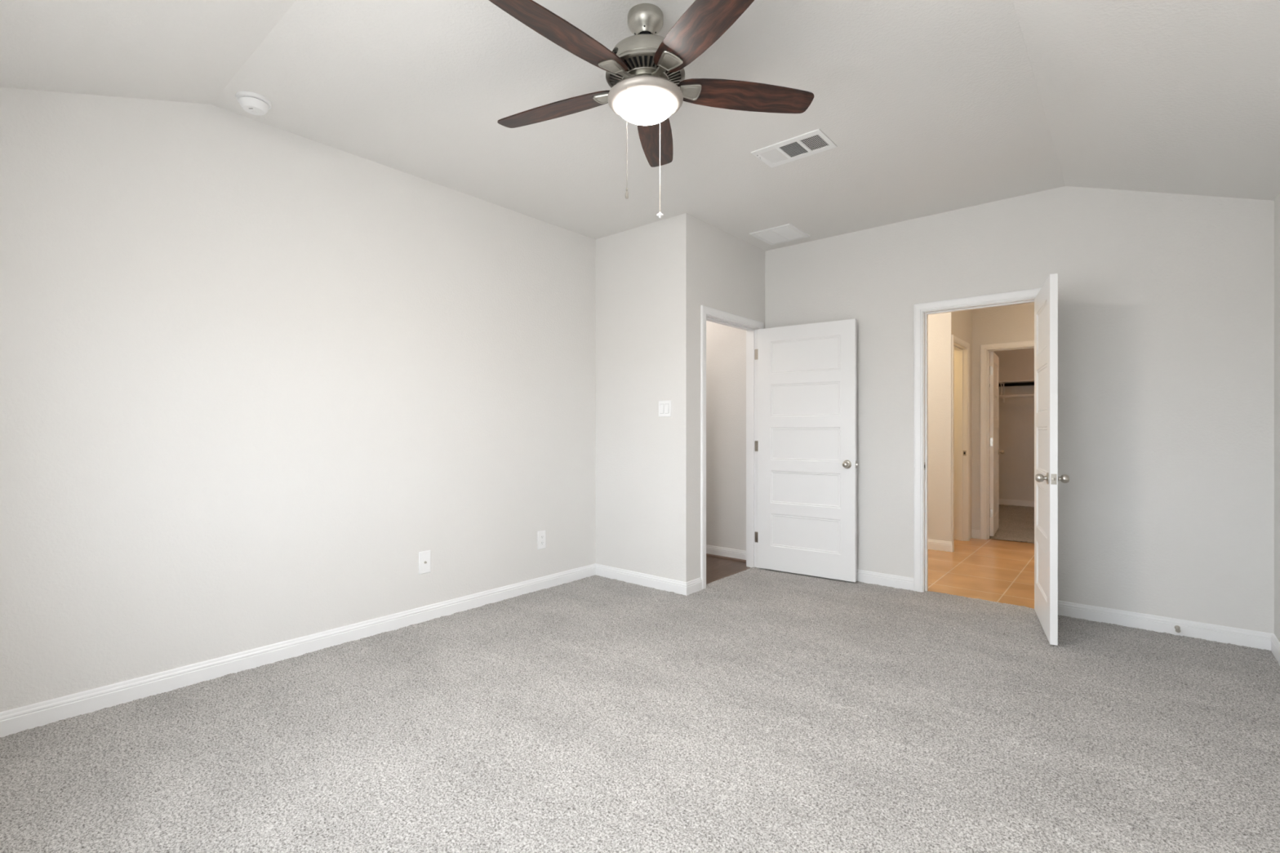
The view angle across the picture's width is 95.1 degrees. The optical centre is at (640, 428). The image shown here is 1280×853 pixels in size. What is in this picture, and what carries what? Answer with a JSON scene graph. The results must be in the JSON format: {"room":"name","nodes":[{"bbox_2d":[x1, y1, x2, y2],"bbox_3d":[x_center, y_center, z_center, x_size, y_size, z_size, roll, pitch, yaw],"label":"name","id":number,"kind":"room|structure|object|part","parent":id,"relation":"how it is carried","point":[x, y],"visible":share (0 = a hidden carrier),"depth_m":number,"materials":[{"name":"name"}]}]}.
{"room":"empty bedroom","nodes":[
{"label":"empty bedroom","id":0,"kind":"room"},
{"bbox_2d":[0,87,595,711],"bbox_3d":[-1.610,-0.185,3.396,0.120,2.850,3.714,0,0,40],"label":"wall","id":1,"kind":"structure","parent":0,"point":[252,371],"depth_m":2.92,"materials":[{"name":"white paint"}]},
{"bbox_2d":[0,563,595,737],"bbox_3d":[-1.520,1.155,3.399,0.013,0.111,3.594,0,0,40],"label":"baseboard","id":2,"kind":"structure","parent":1,"relation":"attached to","point":[14,721],"depth_m":2.88,"materials":[{"name":"white paint"}]},
{"bbox_2d":[418,550,431,574],"bbox_3d":[-1.330,0.827,3.622,0.016,0.138,0.078,0,0,40],"label":"outlet","id":3,"kind":"object","parent":1,"relation":"attached to","point":[424,557],"visible":1,"depth_m":3.62,"materials":[{"name":"white plastic"}]},
{"bbox_2d":[537,529,546,549],"bbox_3d":[-0.729,0.824,4.340,0.008,0.134,0.076,0,0,40],"label":"power outlet","id":4,"kind":"object","parent":1,"relation":"attached to","point":[542,534],"visible":1,"depth_m":4.34,"materials":[{"name":"white plastic"}]},
{"bbox_2d":[0,504,1279,852],"bbox_3d":[1.894,1.216,5.385,5.950,0.068,10.677,0,0,40],"label":"floor","id":5,"kind":"structure","parent":0,"point":[755,709],"depth_m":2.26,"materials":[{"name":"grey carpet"}]},
{"bbox_2d":[0,0,1279,251],"bbox_3d":[0.357,-1.474,2.584,4.134,0.572,4.971,0,0,40],"label":"ceiling","id":6,"kind":"structure","parent":0,"point":[928,107],"depth_m":2.60,"materials":[{"name":"white paint"}]},
{"bbox_2d":[235,91,271,115],"bbox_3d":[-1.814,-1.518,2.747,0.141,0.054,0.141,0,0,40],"label":"smoke detector","id":7,"kind":"object","parent":6,"relation":"attached to","point":[252,103],"visible":1,"depth_m":2.71,"materials":[{"name":"white plastic"}]},
{"bbox_2d":[488,0,813,218],"bbox_3d":[-0.017,-1.182,2.163,1.279,0.726,1.240,0,0,40],"label":"ceiling fan","id":8,"kind":"object","parent":6,"relation":"hanging from","point":[645,71],"visible":1,"depth_m":2.11,"materials":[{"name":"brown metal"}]},
{"bbox_3d":[-0.335,-1.285,2.358,0.546,0.006,0.142,0,12,25],"label":"blade","id":9,"kind":"part","parent":8,"relation":"part of","materials":[{"name":"brown wood"}]},
{"bbox_3d":[-0.250,-1.285,1.906,0.142,0.006,0.546,16,11,42],"label":"blade","id":10,"kind":"part","parent":8,"relation":"part of","materials":[{"name":"brown wood"}]},
{"bbox_3d":[0.019,-1.185,2.190,0.212,0.050,0.212,0,0,40],"label":"lamp shade","id":11,"kind":"part","parent":8,"relation":"part of","materials":[{"name":"white glass"}]},
{"bbox_3d":[0.069,-1.285,2.578,0.142,0.006,0.546,-12,-1,7],"label":"blade","id":12,"kind":"part","parent":8,"relation":"part of","materials":[{"name":"brown wood"}]},
{"bbox_3d":[0.077,-1.038,2.300,0.002,0.379,0.002,0,0,40],"label":"pull chain","id":13,"kind":"part","parent":8,"relation":"part of","materials":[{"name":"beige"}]},
{"bbox_3d":[0.206,-1.285,1.846,0.142,0.006,0.546,13,-6,-28],"label":"blade","id":14,"kind":"part","parent":8,"relation":"part of","materials":[{"name":"brown wood"}]},
{"bbox_3d":[0.404,-1.285,2.262,0.546,0.006,0.142,0,-12,-11],"label":"blade","id":15,"kind":"part","parent":8,"relation":"part of","materials":[{"name":"brown wood"}]},
{"bbox_2d":[749,223,809,244],"bbox_3d":[1.110,-1.541,4.653,0.342,0.008,0.366,0,0,40],"label":"ceiling vent","id":16,"kind":"object","parent":6,"relation":"in","point":[785,233],"visible":1,"depth_m":4.63,"materials":[{"name":"white metal"}]},
{"bbox_2d":[751,128,837,167],"bbox_3d":[0.847,-1.535,3.232,0.396,0.020,0.243,0,0,40],"label":"ceiling vent","id":17,"kind":"object","parent":6,"relation":"in","point":[815,141],"visible":1,"depth_m":3.22,"materials":[{"name":"white metal"}]},
{"bbox_2d":[595,213,695,582],"bbox_3d":[-0.609,-0.185,5.057,2.547,2.850,0.115,0,0,40],"label":"wall","id":18,"kind":"structure","parent":0,"point":[645,275],"depth_m":4.44,"materials":[{"name":"white paint"}]},
{"bbox_2d":[595,563,686,595],"bbox_3d":[-0.019,1.155,4.475,0.921,0.111,0.013,0,0,40],"label":"baseboard","id":19,"kind":"structure","parent":18,"relation":"attached to","point":[628,576],"depth_m":4.44,"materials":[{"name":"white paint"}]},
{"bbox_2d":[658,400,671,417],"bbox_3d":[0.178,-0.148,4.310,0.116,0.120,0.010,0,0,40],"label":"light switch","id":20,"kind":"object","parent":18,"relation":"attached to","point":[664,406],"visible":1,"depth_m":4.31,"materials":[{"name":"white plastic"}]},
{"bbox_2d":[706,320,746,551],"bbox_3d":[0.136,-0.185,6.029,2.432,2.850,0.110,0,0,40],"label":"wall","id":21,"kind":"structure","parent":0,"point":[726,345],"depth_m":5.40,"materials":[{"name":"white paint"}]},
{"bbox_2d":[706,544,746,562],"bbox_3d":[0.091,1.155,5.975,2.432,0.111,0.029,0,0,40],"label":"baseboard","id":22,"kind":"structure","parent":21,"relation":"attached to","point":[711,551],"depth_m":5.38,"materials":[{"name":"white paint"}]},
{"bbox_2d":[695,217,764,578],"bbox_3d":[0.737,-0.185,4.766,0.115,2.850,1.176,0,0,40],"label":"wall","id":23,"kind":"structure","parent":0,"point":[730,270],"depth_m":4.54,"materials":[{"name":"white paint"}]},
{"bbox_2d":[686,577,702,595],"bbox_3d":[0.388,1.155,4.253,0.013,0.111,0.199,0,0,40],"label":"baseboard","id":24,"kind":"structure","parent":23,"relation":"attached to","point":[695,585],"depth_m":4.25,"materials":[{"name":"white paint"}]},
{"bbox_2d":[700,305,764,589],"bbox_3d":[0.706,0.147,4.729,0.148,2.125,0.940,0,0,40],"label":"door frame","id":25,"kind":"structure","parent":23,"relation":"attached to","point":[752,326],"depth_m":5.01,"materials":[{"name":"white paint"}]},
{"bbox_3d":[0.997,-0.637,5.013,0.038,0.089,0.002,0,0,40],"label":"hinge plate","id":26,"kind":"part","parent":25,"relation":"part of","materials":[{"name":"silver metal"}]},
{"bbox_3d":[0.997,0.148,5.013,0.038,0.089,0.002,0,0,40],"label":"hinge plate","id":27,"kind":"part","parent":25,"relation":"part of","materials":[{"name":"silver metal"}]},
{"bbox_3d":[0.997,0.928,5.013,0.038,0.089,0.002,0,0,40],"label":"hinge plate","id":28,"kind":"part","parent":25,"relation":"part of","materials":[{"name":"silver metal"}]},
{"bbox_2d":[758,319,857,582],"bbox_3d":[1.335,0.167,4.741,0.829,2.022,0.157,0,0,36],"label":"door","id":29,"kind":"structure","parent":23,"relation":"in","point":[807,464],"depth_m":4.72,"materials":[{"name":"white paint"}]},
{"bbox_3d":[1.581,0.275,4.502,0.066,0.066,0.061,0,0,36],"label":"knob","id":30,"kind":"part","parent":29,"relation":"part of","materials":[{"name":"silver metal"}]},
{"bbox_2d":[928,311,952,542],"bbox_3d":[2.338,-0.185,6.306,1.840,2.850,0.055,0,0,40],"label":"wall","id":31,"kind":"structure","parent":0,"point":[940,325],"depth_m":5.76,"materials":[{"name":"white paint"}]},
{"bbox_2d":[928,539,952,551],"bbox_3d":[2.321,1.155,6.276,1.853,0.111,0.013,0,0,40],"label":"baseboard","id":32,"kind":"structure","parent":31,"relation":"attached to","point":[934,544],"depth_m":5.75,"materials":[{"name":"white paint"}]},
{"bbox_2d":[952,309,972,538],"bbox_3d":[3.304,-0.185,6.113,0.115,2.850,0.895,0,0,40],"label":"wall","id":33,"kind":"structure","parent":0,"point":[962,320],"depth_m":6.35,"materials":[{"name":"white paint"}]},
{"bbox_2d":[951,334,969,551],"bbox_3d":[3.230,0.147,6.025,0.148,2.125,0.755,0,0,40],"label":"door frame","id":34,"kind":"structure","parent":33,"relation":"attached to","point":[960,348],"depth_m":6.25,"materials":[{"name":"white paint"}]},
{"bbox_2d":[972,302,1034,529],"bbox_3d":[4.474,-0.185,5.786,2.325,2.850,0.115,0,0,40],"label":"wall","id":35,"kind":"structure","parent":0,"point":[1015,322],"depth_m":6.35,"materials":[{"name":"white paint"}]},
{"bbox_2d":[971,528,979,538],"bbox_3d":[3.663,1.155,6.387,0.080,0.111,0.013,0,0,40],"label":"baseboard","id":36,"kind":"structure","parent":35,"relation":"attached to","point":[975,533],"depth_m":6.39,"materials":[{"name":"white paint"}]},
{"bbox_2d":[989,351,1004,536],"bbox_3d":[4.052,0.165,6.696,0.157,2.022,0.728,0,0,36],"label":"door","id":37,"kind":"structure","parent":35,"relation":"in","point":[994,451],"depth_m":6.45,"materials":[{"name":"white paint"}]},
{"bbox_3d":[4.259,0.275,6.902,0.061,0.066,0.066,0,0,36],"label":"knob","id":38,"kind":"part","parent":37,"relation":"part of","materials":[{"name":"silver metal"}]},
{"bbox_2d":[979,340,1034,539],"bbox_3d":[4.056,0.147,6.139,0.840,2.125,0.148,0,0,40],"label":"door frame","id":39,"kind":"structure","parent":35,"relation":"attached to","point":[984,349],"depth_m":6.33,"materials":[{"name":"white paint"}]},
{"bbox_2d":[993,348,1034,501],"bbox_3d":[6.283,-0.185,8.725,3.550,2.850,0.100,0,0,40],"label":"wall","id":40,"kind":"structure","parent":0,"point":[1016,415],"depth_m":9.05,"materials":[{"name":"white paint"}]},
{"bbox_2d":[999,379,1034,402],"bbox_3d":[6.151,-0.570,8.568,3.550,0.320,0.311,0,0,40],"label":"closet shelf","id":41,"kind":"object","parent":40,"relation":"attached to","point":[1023,382],"visible":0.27,"depth_m":8.93,"materials":[{"name":"white paint"}]},
{"bbox_3d":[6.072,-0.494,8.474,3.540,0.042,0.042,0,0,40],"label":"hanging rod","id":42,"kind":"part","parent":41,"relation":"part of","materials":[{"name":"white paint"}]},
{"bbox_2d":[999,498,1034,506],"bbox_3d":[6.247,1.155,8.682,3.550,0.111,0.013,0,0,40],"label":"baseboard","id":43,"kind":"structure","parent":40,"relation":"attached to","point":[1002,501],"depth_m":9.04,"materials":[{"name":"white paint"}]},
{"bbox_2d":[764,186,1274,633],"bbox_3d":[2.347,-0.185,4.101,3.203,2.850,0.115,0,0,40],"label":"wall","id":44,"kind":"structure","parent":0,"point":[1166,301],"depth_m":3.56,"materials":[{"name":"white paint"}]},
{"bbox_2d":[856,568,913,591],"bbox_3d":[1.546,1.155,4.693,1.216,0.111,0.013,0,0,40],"label":"baseboard","id":45,"kind":"structure","parent":44,"relation":"attached to","point":[865,576],"depth_m":4.43,"materials":[{"name":"white paint"}]},
{"bbox_2d":[913,287,1041,592],"bbox_3d":[2.372,0.147,4.080,0.837,2.125,0.148,0,0,40],"label":"door frame","id":46,"kind":"structure","parent":44,"relation":"attached to","point":[922,311],"depth_m":4.27,"materials":[{"name":"white paint"}]},
{"bbox_2d":[1034,273,1069,645],"bbox_3d":[2.418,0.167,3.497,0.157,2.022,0.725,0,0,28],"label":"door","id":47,"kind":"structure","parent":44,"relation":"in","point":[1046,477],"depth_m":3.27,"materials":[{"name":"white paint"}]},
{"bbox_3d":[2.240,0.275,3.266,0.061,0.066,0.066,0,0,28],"label":"knob","id":48,"kind":"part","parent":47,"relation":"part of","materials":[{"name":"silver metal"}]},
{"bbox_3d":[2.252,0.275,3.188,0.025,0.057,0.001,0,0,28],"label":"latch plate","id":49,"kind":"part","parent":47,"relation":"part of","materials":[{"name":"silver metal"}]},
{"bbox_3d":[2.324,0.275,3.220,0.061,0.066,0.066,0,0,28],"label":"knob","id":50,"kind":"part","parent":47,"relation":"part of","materials":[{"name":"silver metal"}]},
{"bbox_2d":[1057,600,1273,650],"bbox_3d":[3.023,1.155,3.447,0.974,0.111,0.013,0,0,40],"label":"baseboard","id":51,"kind":"structure","parent":44,"relation":"attached to","point":[1219,633],"depth_m":3.40,"materials":[{"name":"white paint"}]},
{"bbox_2d":[1174,625,1180,632],"bbox_3d":[3.073,1.147,3.347,0.025,0.025,0.077,0,0,40],"label":"door stop","id":52,"kind":"object","parent":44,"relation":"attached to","point":[1177,628],"visible":1,"depth_m":3.34,"materials":[{"name":"silver metal"}]},
{"bbox_2d":[1274,191,1279,641],"bbox_3d":[1.868,-0.185,1.231,0.120,2.850,4.891,0,0,40],"label":"wall","id":53,"kind":"structure","parent":0,"point":[1277,202],"depth_m":3.07,"materials":[{"name":"white paint"}]},
{"bbox_2d":[1271,633,1279,665],"bbox_3d":[1.856,1.155,1.320,0.013,0.111,4.771,0,0,40],"label":"baseboard","id":54,"kind":"structure","parent":53,"relation":"attached to","point":[1275,643],"depth_m":3.04,"materials":[{"name":"white paint"}]}
]}

